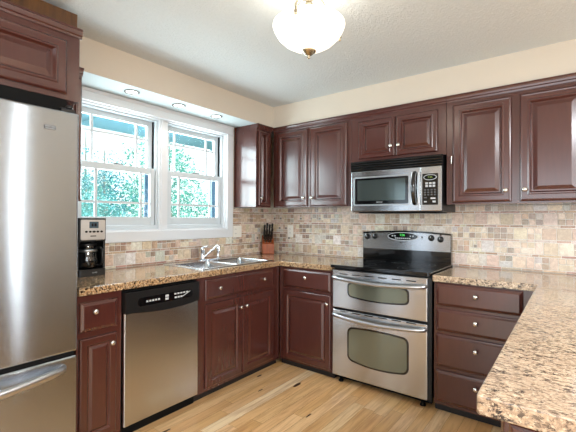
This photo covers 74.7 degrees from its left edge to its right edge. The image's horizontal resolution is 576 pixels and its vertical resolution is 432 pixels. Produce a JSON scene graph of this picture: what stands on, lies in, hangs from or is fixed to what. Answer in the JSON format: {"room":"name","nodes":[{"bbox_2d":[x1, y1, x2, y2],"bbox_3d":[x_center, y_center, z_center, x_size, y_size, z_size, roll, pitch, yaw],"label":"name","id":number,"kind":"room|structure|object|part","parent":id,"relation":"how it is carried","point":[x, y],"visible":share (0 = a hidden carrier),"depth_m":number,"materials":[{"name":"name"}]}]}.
{"room":"kitchen","nodes":[
{"label":"kitchen","id":0,"kind":"room"},
{"bbox_2d":[112,129,271,268],"bbox_3d":[-2.163,0.136,1.787,0.160,2.508,6.300,0,-1,37],"label":"wall","id":1,"kind":"structure","parent":0,"point":[233,129],"depth_m":3.78,"materials":[{"name":"paint"}]},
{"bbox_2d":[0,0,83,105],"bbox_3d":[-1.629,-0.834,1.803,0.668,0.470,0.956,0,-1,37],"label":"upper cabinet","id":2,"kind":"object","parent":1,"relation":"attached to","point":[40,40],"visible":0.89,"depth_m":1.83,"materials":[{"name":"paint"}]},
{"bbox_3d":[-1.254,-0.761,1.765,0.022,0.274,0.412,0,-1,37],"label":"door","id":3,"kind":"part","parent":2,"relation":"part of","materials":[{"name":"paint"}]},
{"bbox_3d":[-1.372,-0.957,1.609,0.024,0.046,0.956,0,-1,37],"label":"crown moulding","id":4,"kind":"part","parent":2,"relation":"part of","materials":[{"name":"paint"}]},
{"bbox_2d":[72,67,83,200],"bbox_3d":[-1.421,-0.493,2.334,0.356,0.805,0.144,0,-1,37],"label":"upper cabinet","id":5,"kind":"object","parent":1,"relation":"attached to","point":[77,107],"visible":0.13,"depth_m":2.27,"materials":[{"name":"paint"}]},
{"bbox_3d":[-1.288,-0.871,2.237,0.026,0.048,0.144,0,-1,37],"label":"crown moulding","id":6,"kind":"part","parent":5,"relation":"part of","materials":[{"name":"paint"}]},
{"bbox_2d":[78,103,157,229],"bbox_3d":[-1.327,-0.346,2.904,0.115,0.898,0.656,0,-1,37],"label":"window","id":7,"kind":"structure","parent":1,"relation":"in","point":[149,219],"depth_m":3.00,"materials":[{"name":"plastic"}]},
{"bbox_3d":[-1.300,-0.161,2.879,0.028,0.462,0.617,0,-1,37],"label":"sash","id":8,"kind":"part","parent":7,"relation":"part of","materials":[{"name":"plastic"}]},
{"bbox_3d":[-1.331,-0.565,2.907,0.028,0.434,0.617,0,-1,37],"label":"sash","id":9,"kind":"part","parent":7,"relation":"part of","materials":[{"name":"plastic"}]},
{"bbox_3d":[-1.360,-0.145,2.926,0.015,0.425,0.619,0,-1,37],"label":"screen frame","id":10,"kind":"part","parent":7,"relation":"part of","materials":[{"name":"metal"}]},
{"bbox_2d":[82,113,212,150],"bbox_3d":[-1.812,-0.902,2.915,0.650,0.195,4.900,0,-1,37],"label":"roof eave","id":11,"kind":"object","parent":1,"relation":"attached to","point":[98,122],"visible":0.15,"depth_m":3.53},
{"bbox_2d":[82,86,233,242],"bbox_3d":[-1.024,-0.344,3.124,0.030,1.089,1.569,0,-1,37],"label":"trim","id":12,"kind":"structure","parent":1,"relation":"attached to","point":[88,94],"depth_m":3.18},
{"bbox_2d":[157,120,167,228],"bbox_3d":[-1.090,-0.342,3.189,0.146,0.900,0.082,0,-1,37],"label":"trim","id":13,"kind":"structure","parent":1,"relation":"attached to","point":[162,172],"depth_m":3.13,"materials":[{"name":"white wood"}]},
{"bbox_2d":[105,208,270,268],"bbox_3d":[-0.898,0.152,3.305,0.010,0.482,2.330,0,-1,37],"label":"backsplash","id":14,"kind":"structure","parent":1,"relation":"attached to","point":[252,221],"depth_m":3.36,"materials":[{"name":"tile"}]},
{"bbox_2d":[233,225,241,236],"bbox_3d":[-0.508,0.155,3.800,0.008,0.118,0.116,0,-1,37],"label":"outlet","id":15,"kind":"object","parent":14,"relation":"attached to","point":[237,230],"visible":1,"depth_m":3.80,"materials":[{"name":"beige plastic"}]},
{"bbox_2d":[167,123,222,228],"bbox_3d":[-0.881,-0.339,3.488,0.115,0.898,0.644,0,-1,37],"label":"window","id":16,"kind":"structure","parent":1,"relation":"in","point":[215,182],"depth_m":3.54,"materials":[{"name":"plastic"}]},
{"bbox_3d":[-0.886,-0.558,3.491,0.028,0.434,0.605,0,-1,37],"label":"sash","id":17,"kind":"part","parent":16,"relation":"part of","materials":[{"name":"plastic"}]},
{"bbox_3d":[-0.855,-0.154,3.462,0.028,0.462,0.605,0,-1,37],"label":"sash","id":18,"kind":"part","parent":16,"relation":"part of","materials":[{"name":"plastic"}]},
{"bbox_3d":[-0.915,-0.139,3.509,0.015,0.425,0.607,0,-1,37],"label":"screen frame","id":19,"kind":"part","parent":16,"relation":"part of","materials":[{"name":"metal"}]},
{"bbox_2d":[234,123,272,207],"bbox_3d":[-0.335,-0.482,3.752,0.342,0.795,0.219,0,-1,37],"label":"upper cabinet","id":20,"kind":"object","parent":1,"relation":"attached to","point":[252,143],"visible":1,"depth_m":3.67,"materials":[{"name":"paint"}]},
{"bbox_3d":[-0.231,-0.460,3.667,0.022,0.714,0.154,0,-1,37],"label":"door","id":21,"kind":"part","parent":20,"relation":"part of","materials":[{"name":"paint"}]},
{"bbox_3d":[-0.225,-0.856,3.672,0.026,0.048,0.219,0,-1,37],"label":"crown moulding","id":22,"kind":"part","parent":20,"relation":"part of","materials":[{"name":"paint"}]},
{"bbox_2d":[42,0,575,106],"bbox_3d":[0.433,-1.169,-0.053,6.600,0.100,6.500,0,-1,37],"label":"ceiling","id":23,"kind":"structure","parent":0,"point":[234,46],"depth_m":2.32,"materials":[{"name":"white paint"}]},
{"bbox_2d":[273,0,344,58],"bbox_3d":[0.095,-0.931,1.824,0.356,0.350,0.355,0,-1,37],"label":"ceiling light","id":24,"kind":"object","parent":23,"relation":"attached to","point":[308,29],"visible":1,"depth_m":1.73,"materials":[{"name":"white glass"}]},
{"bbox_2d":[133,336,500,431],"bbox_3d":[0.450,1.339,-0.093,6.276,0.100,6.100,0,-1,37],"label":"floor","id":25,"kind":"structure","parent":0,"point":[279,397],"depth_m":2.54,"materials":[{"name":"brown wood"}]},
{"bbox_2d":[0,84,78,431],"bbox_3d":[-1.573,0.353,1.685,0.841,1.878,0.907,0,-1,37],"label":"refrigerator","id":26,"kind":"object","parent":25,"relation":"on","point":[39,133],"visible":1,"depth_m":1.70,"materials":[{"name":"silver metal"}]},
{"bbox_3d":[-1.329,0.955,1.492,0.078,0.574,0.907,0,-1,37],"label":"freezer door","id":27,"kind":"part","parent":26,"relation":"part of","materials":[{"name":"silver metal"}]},
{"bbox_2d":[74,290,120,431],"bbox_3d":[-1.265,0.862,2.263,0.649,0.872,0.248,0,-1,37],"label":"base cabinet","id":28,"kind":"object","parent":25,"relation":"on","point":[98,351],"visible":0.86,"depth_m":2.08,"materials":[{"name":"paint"}]},
{"bbox_3d":[-1.042,0.546,2.084,0.020,0.160,0.209,0,-1,37],"label":"drawer","id":29,"kind":"part","parent":28,"relation":"part of","materials":[{"name":"paint"}]},
{"bbox_3d":[-1.046,0.940,2.080,0.018,0.565,0.205,0,-1,37],"label":"door","id":30,"kind":"part","parent":28,"relation":"part of","materials":[{"name":"paint"}]},
{"bbox_2d":[120,279,198,431],"bbox_3d":[-1.016,0.870,2.573,0.608,0.864,0.537,0,-1,37],"label":"dishwasher","id":31,"kind":"object","parent":25,"relation":"on","point":[159,323],"visible":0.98,"depth_m":2.36,"materials":[{"name":"metal"}]},
{"bbox_3d":[-0.839,1.268,2.433,0.040,0.066,0.537,0,-1,37],"label":"kick plate","id":32,"kind":"part","parent":31,"relation":"part of","materials":[{"name":"metal"}]},
{"bbox_3d":[-0.790,0.521,2.405,0.040,0.143,0.536,0,-1,37],"label":"control panel","id":33,"kind":"part","parent":31,"relation":"part of","materials":[{"name":"black plastic"}]},
{"bbox_2d":[193,266,278,401],"bbox_3d":[-0.579,0.872,3.163,0.649,0.872,0.921,0,-1,37],"label":"base cabinet","id":34,"kind":"object","parent":25,"relation":"on","point":[238,312],"visible":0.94,"depth_m":2.92,"materials":[{"name":"paint"}]},
{"bbox_3d":[-0.476,0.930,2.826,0.018,0.601,0.368,0,-1,37],"label":"door","id":35,"kind":"part","parent":34,"relation":"part of","materials":[{"name":"paint"}]},
{"bbox_3d":[-0.358,0.533,2.981,0.020,0.146,0.750,0,-1,37],"label":"drawer","id":36,"kind":"part","parent":34,"relation":"part of","materials":[{"name":"paint"}]},
{"bbox_3d":[-0.245,0.934,3.129,0.018,0.601,0.378,0,-1,37],"label":"door","id":37,"kind":"part","parent":34,"relation":"part of","materials":[{"name":"paint"}]},
{"bbox_2d":[280,266,337,377],"bbox_3d":[0.311,0.878,3.420,0.546,0.872,0.649,0,-1,37],"label":"base cabinet","id":38,"kind":"object","parent":25,"relation":"on","point":[306,295],"visible":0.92,"depth_m":3.17,"materials":[{"name":"paint"}]},
{"bbox_2d":[77,252,357,296],"bbox_3d":[-0.436,0.414,2.953,1.169,0.042,2.344,0,-1,37],"label":"countertop","id":39,"kind":"structure","parent":38,"relation":"on","point":[115,279],"depth_m":2.69,"materials":[{"name":"beige stone"}]},
{"bbox_2d":[77,218,105,277],"bbox_3d":[-1.320,0.199,2.473,0.218,0.372,0.180,0,-1,37],"label":"coffee maker","id":40,"kind":"object","parent":39,"relation":"on","point":[91,231],"visible":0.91,"depth_m":2.42,"materials":[{"name":"black plastic"}]},
{"bbox_3d":[-1.312,0.183,2.457,0.120,0.025,0.120,0,-1,37],"label":"lid","id":41,"kind":"part","parent":40,"relation":"part of","materials":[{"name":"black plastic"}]},
{"bbox_3d":[-1.224,0.262,2.457,0.052,0.130,0.020,0,0,4],"label":"carafe handle","id":42,"kind":"part","parent":40,"relation":"part of","materials":[{"name":"black plastic"}]},
{"bbox_2d":[198,245,220,260],"bbox_3d":[-0.670,0.322,3.350,0.120,0.136,0.250,0,-1,37],"label":"faucet","id":43,"kind":"object","parent":39,"relation":"on","point":[203,255],"visible":1,"depth_m":3.31,"materials":[{"name":"silver metal"}]},
{"bbox_3d":[-0.697,0.385,3.370,0.052,0.010,0.250,0,-1,37],"label":"plate","id":44,"kind":"part","parent":43,"relation":"part of","materials":[{"name":"silver metal"}]},
{"bbox_3d":[-0.671,0.311,3.329,0.155,0.116,0.024,0,0,-19],"label":"spout","id":45,"kind":"part","parent":43,"relation":"part of","materials":[{"name":"silver metal"}]},
{"bbox_2d":[163,257,273,269],"bbox_3d":[-0.567,0.479,3.195,0.492,0.178,0.802,0,-1,37],"label":"sink","id":46,"kind":"object","parent":39,"relation":"in","point":[229,261],"visible":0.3,"depth_m":3.23,"materials":[{"name":"metal"}]},
{"bbox_3d":[-0.659,0.477,3.026,0.367,0.178,0.350,0,-1,37],"label":"bowl","id":47,"kind":"part","parent":46,"relation":"part of","materials":[{"name":"metal"}]},
{"bbox_3d":[-0.429,0.480,3.328,0.367,0.178,0.350,0,-1,37],"label":"bowl","id":48,"kind":"part","parent":46,"relation":"part of","materials":[{"name":"metal"}]},
{"bbox_2d":[262,235,273,253],"bbox_3d":[-0.216,0.305,4.054,0.124,0.192,0.122,0,0,-8],"label":"knife block","id":49,"kind":"object","parent":39,"relation":"on","point":[267,248],"visible":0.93,"depth_m":4.00,"materials":[{"name":"brown wood"}]},
{"bbox_3d":[0.152,0.538,3.186,0.488,0.164,0.020,0,-1,37],"label":"drawer","id":50,"kind":"part","parent":38,"relation":"part of","materials":[{"name":"paint"}]},
{"bbox_3d":[0.151,0.943,3.183,0.488,0.606,0.018,0,-1,37],"label":"door","id":51,"kind":"part","parent":38,"relation":"part of","materials":[{"name":"paint"}]},
{"bbox_2d":[331,230,452,406],"bbox_3d":[0.822,0.719,3.006,0.786,1.190,0.691,0,-1,37],"label":"range","id":52,"kind":"object","parent":25,"relation":"on","point":[383,312],"visible":0.99,"depth_m":2.79,"materials":[{"name":"silver metal"}]},
{"bbox_3d":[0.650,0.568,2.771,0.458,0.120,0.001,0,-1,37],"label":"glass","id":53,"kind":"part","parent":52,"relation":"part of","materials":[{"name":"grey glass"}]},
{"bbox_3d":[0.647,0.989,2.769,0.454,0.267,0.001,0,-1,37],"label":"glass","id":54,"kind":"part","parent":52,"relation":"part of","materials":[{"name":"grey glass"}]},
{"bbox_3d":[0.633,0.489,2.756,0.740,0.048,0.061,0,-1,37],"label":"handle","id":55,"kind":"part","parent":52,"relation":"part of","materials":[{"name":"metal"}]},
{"bbox_3d":[0.631,0.781,2.754,0.740,0.048,0.061,0,-1,37],"label":"handle","id":56,"kind":"part","parent":52,"relation":"part of","materials":[{"name":"metal"}]},
{"bbox_3d":[0.662,0.993,2.794,0.740,0.513,0.054,0,-1,37],"label":"oven door","id":57,"kind":"part","parent":52,"relation":"part of","materials":[{"name":"metal"}]},
{"bbox_3d":[0.664,0.570,2.797,0.740,0.298,0.054,0,-1,37],"label":"oven door","id":58,"kind":"part","parent":52,"relation":"part of","materials":[{"name":"metal"}]},
{"bbox_3d":[0.704,1.281,2.845,0.744,0.038,0.020,0,-1,37],"label":"toe panel","id":59,"kind":"part","parent":52,"relation":"part of","materials":[{"name":"silver metal"}]},
{"bbox_2d":[331,258,452,275],"bbox_3d":[0.826,0.397,3.006,0.770,0.023,0.612,0,-1,37],"label":"cooktop","id":60,"kind":"object","parent":52,"relation":"in","point":[381,266],"depth_m":2.92,"materials":[{"name":"black glass"}]},
{"bbox_3d":[0.998,0.216,3.252,0.762,0.151,0.005,0,-1,37],"label":"control panel","id":61,"kind":"part","parent":52,"relation":"part of","materials":[{"name":"metal"}]},
{"bbox_3d":[1.231,0.190,3.056,0.052,0.051,0.024,0,-1,37],"label":"control knob","id":62,"kind":"part","parent":52,"relation":"part of","materials":[{"name":"black plastic"}]},
{"bbox_2d":[434,281,533,427],"bbox_3d":[1.410,0.878,2.582,0.639,0.872,0.649,0,-1,37],"label":"base cabinet","id":63,"kind":"object","parent":25,"relation":"on","point":[473,324],"visible":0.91,"depth_m":2.41,"materials":[{"name":"paint"}]},
{"bbox_3d":[1.192,1.132,2.385,0.500,0.210,0.020,0,-1,37],"label":"drawer","id":64,"kind":"part","parent":63,"relation":"part of","materials":[{"name":"paint"}]},
{"bbox_3d":[1.194,0.894,2.387,0.500,0.217,0.020,0,-1,37],"label":"drawer","id":65,"kind":"part","parent":63,"relation":"part of","materials":[{"name":"paint"}]},
{"bbox_3d":[1.195,0.692,2.389,0.500,0.149,0.020,0,-1,37],"label":"drawer","id":66,"kind":"part","parent":63,"relation":"part of","materials":[{"name":"paint"}]},
{"bbox_3d":[1.195,0.523,2.390,0.500,0.149,0.020,0,-1,37],"label":"drawer","id":67,"kind":"part","parent":63,"relation":"part of","materials":[{"name":"paint"}]},
{"bbox_2d":[501,421,538,431],"bbox_3d":[1.390,0.870,1.555,0.670,0.872,2.342,0,-1,37],"label":"base cabinet","id":68,"kind":"object","parent":25,"relation":"on","point":[505,426],"visible":0.1,"depth_m":0.79,"materials":[{"name":"paint"}]},
{"bbox_3d":[0.734,0.525,1.183,0.020,0.150,0.740,0,-1,37],"label":"drawer","id":69,"kind":"part","parent":68,"relation":"part of","materials":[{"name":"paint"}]},
{"bbox_2d":[433,266,575,431],"bbox_3d":[1.259,0.413,1.644,1.545,0.042,2.370,0,-1,37],"label":"countertop","id":70,"kind":"structure","parent":68,"relation":"on","point":[531,382],"depth_m":1.03,"materials":[{"name":"stone"}]},
{"bbox_3d":[0.705,0.835,0.616,0.600,0.800,0.019,0,-1,37],"label":"panel","id":71,"kind":"part","parent":68,"relation":"part of","materials":[{"name":"paint"}]},
{"bbox_2d":[79,36,575,137],"bbox_3d":[1.571,-0.995,1.439,6.200,0.214,2.345,0,-1,37],"label":"soffit","id":72,"kind":"structure","parent":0,"point":[108,69],"depth_m":2.81,"materials":[{"name":"paint"}]},
{"bbox_2d":[124,89,139,94],"bbox_3d":[-1.121,-0.888,2.712,0.108,0.007,0.108,0,-1,37],"label":"recessed light","id":73,"kind":"object","parent":72,"relation":"in","point":[128,91],"visible":1,"depth_m":2.71,"materials":[{"name":"silver metal"}]},
{"bbox_2d":[172,103,185,107],"bbox_3d":[-0.876,-0.884,3.032,0.108,0.007,0.108,0,-1,37],"label":"recessed light","id":74,"kind":"object","parent":72,"relation":"in","point":[177,105],"visible":1,"depth_m":3.03,"materials":[{"name":"silver metal"}]},
{"bbox_2d":[210,115,221,117],"bbox_3d":[-0.636,-0.881,3.348,0.108,0.007,0.108,0,-1,37],"label":"recessed light","id":75,"kind":"object","parent":72,"relation":"in","point":[212,116],"visible":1,"depth_m":3.35,"materials":[{"name":"silver metal"}]},
{"bbox_2d":[271,138,573,335],"bbox_3d":[2.325,0.163,2.426,6.600,2.508,0.160,0,-1,37],"label":"wall","id":76,"kind":"structure","parent":0,"point":[272,176],"depth_m":4.23,"materials":[{"name":"paint"}]},
{"bbox_2d":[273,114,351,207],"bbox_3d":[0.285,-0.480,3.642,0.866,0.795,0.372,0,-1,37],"label":"upper cabinet","id":77,"kind":"object","parent":76,"relation":"attached to","point":[312,159],"visible":0.95,"depth_m":3.48,"materials":[{"name":"paint"}]},
{"bbox_3d":[0.028,-0.456,3.648,0.377,0.729,0.022,0,-1,37],"label":"door","id":78,"kind":"part","parent":77,"relation":"part of","materials":[{"name":"paint"}]},
{"bbox_3d":[0.195,-0.855,3.524,0.866,0.048,0.026,0,-1,37],"label":"crown moulding","id":79,"kind":"part","parent":77,"relation":"part of","materials":[{"name":"paint"}]},
{"bbox_3d":[0.359,-0.456,3.396,0.385,0.729,0.022,0,-1,37],"label":"door","id":80,"kind":"part","parent":77,"relation":"part of","materials":[{"name":"paint"}]},
{"bbox_2d":[350,96,446,162],"bbox_3d":[0.944,-0.665,3.141,0.785,0.425,0.372,0,-1,37],"label":"upper cabinet","id":81,"kind":"object","parent":76,"relation":"attached to","point":[419,128],"visible":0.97,"depth_m":2.98,"materials":[{"name":"paint"}]},
{"bbox_3d":[0.726,-0.639,3.118,0.320,0.317,0.022,0,-1,37],"label":"door","id":82,"kind":"part","parent":81,"relation":"part of","materials":[{"name":"paint"}]},
{"bbox_3d":[0.853,-0.855,3.022,0.785,0.048,0.026,0,-1,37],"label":"crown moulding","id":83,"kind":"part","parent":81,"relation":"part of","materials":[{"name":"paint"}]},
{"bbox_2d":[351,154,454,213],"bbox_3d":[0.925,-0.237,3.094,0.739,0.429,0.461,0,-1,37],"label":"microwave","id":84,"kind":"object","parent":81,"relation":"attached to","point":[416,184],"visible":1,"depth_m":2.92,"materials":[{"name":"silver metal"}]},
{"bbox_3d":[0.739,-0.209,3.021,0.405,0.168,0.001,0,-1,37],"label":"glass","id":85,"kind":"part","parent":84,"relation":"part of","materials":[{"name":"grey glass"}]},
{"bbox_3d":[0.769,-0.203,3.019,0.576,0.330,0.020,0,-1,37],"label":"door","id":86,"kind":"part","parent":84,"relation":"part of","materials":[{"name":"metal"}]},
{"bbox_3d":[0.944,-0.211,2.834,0.032,0.261,0.070,0,-1,37],"label":"handle","id":87,"kind":"part","parent":84,"relation":"part of","materials":[{"name":"silver metal"}]},
{"bbox_3d":[0.980,-0.212,2.842,0.010,0.240,0.006,0,-1,37],"label":"handle trim","id":88,"kind":"part","parent":84,"relation":"part of","materials":[{"name":"metal"}]},
{"bbox_3d":[0.989,-0.640,2.917,0.322,0.317,0.022,0,-1,37],"label":"door","id":89,"kind":"part","parent":81,"relation":"part of","materials":[{"name":"paint"}]},
{"bbox_2d":[271,204,575,274],"bbox_3d":[1.240,0.162,3.147,3.600,0.482,0.009,0,-1,37],"label":"backsplash","id":90,"kind":"structure","parent":76,"relation":"attached to","point":[535,238],"depth_m":2.98,"materials":[{"name":"tile"}]},
{"bbox_2d":[287,225,292,236],"bbox_3d":[0.025,0.162,4.062,0.074,0.128,0.008,0,-1,37],"label":"outlet","id":91,"kind":"object","parent":90,"relation":"attached to","point":[290,227],"visible":1,"depth_m":4.06,"materials":[{"name":"beige plastic"}]},
{"bbox_2d":[446,72,575,205],"bbox_3d":[1.615,-0.481,2.627,0.901,0.795,0.372,0,-1,37],"label":"upper cabinet","id":92,"kind":"object","parent":76,"relation":"attached to","point":[511,144],"visible":1,"depth_m":2.53,"materials":[{"name":"paint"}]},
{"bbox_3d":[1.349,-0.451,2.641,0.372,0.708,0.022,0,-1,37],"label":"door","id":93,"kind":"part","parent":92,"relation":"part of","materials":[{"name":"paint"}]},
{"bbox_3d":[1.525,-0.856,2.510,0.901,0.048,0.026,0,-1,37],"label":"crown moulding","id":94,"kind":"part","parent":92,"relation":"part of","materials":[{"name":"paint"}]},
{"bbox_3d":[1.683,-0.451,2.386,0.372,0.708,0.022,0,-1,37],"label":"door","id":95,"kind":"part","parent":92,"relation":"part of","materials":[{"name":"paint"}]},
{"label":"outside","id":96,"kind":"structure","parent":0,"visible":0},
{"bbox_3d":[-5.826,1.772,8.525,13.840,0.100,24.000,0,-1,37],"label":"ground","id":97,"kind":"structure","parent":96,"visible":0},
{"bbox_2d":[81,182,119,216],"bbox_3d":[-3.918,0.367,6.438,2.147,2.704,2.039,0,-1,37],"label":"tree","id":98,"kind":"object","parent":97,"relation":"on","point":[84,207],"visible":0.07,"depth_m":6.49,"materials":[{"name":"green plant"}]},
{"bbox_2d":[81,144,142,216],"bbox_3d":[-4.672,-0.010,9.538,2.286,3.496,2.172,0,-1,37],"label":"tree","id":99,"kind":"object","parent":97,"relation":"on","point":[104,175],"visible":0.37,"depth_m":9.31,"materials":[{"name":"green plant"}]},
{"bbox_2d":[82,131,142,216],"bbox_3d":[-6.714,-0.650,12.758,3.312,4.802,5.242,0,-1,37],"label":"tree","id":100,"kind":"object","parent":97,"relation":"on","point":[85,131],"visible":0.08,"depth_m":12.96,"materials":[{"name":"green plant"}]},
{"bbox_2d":[116,136,207,216],"bbox_3d":[-2.679,-0.061,8.583,1.942,3.603,2.270,0,-1,37],"label":"tree","id":101,"kind":"object","parent":97,"relation":"on","point":[190,195],"visible":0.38,"depth_m":8.39,"materials":[{"name":"green plant"}]}
]}

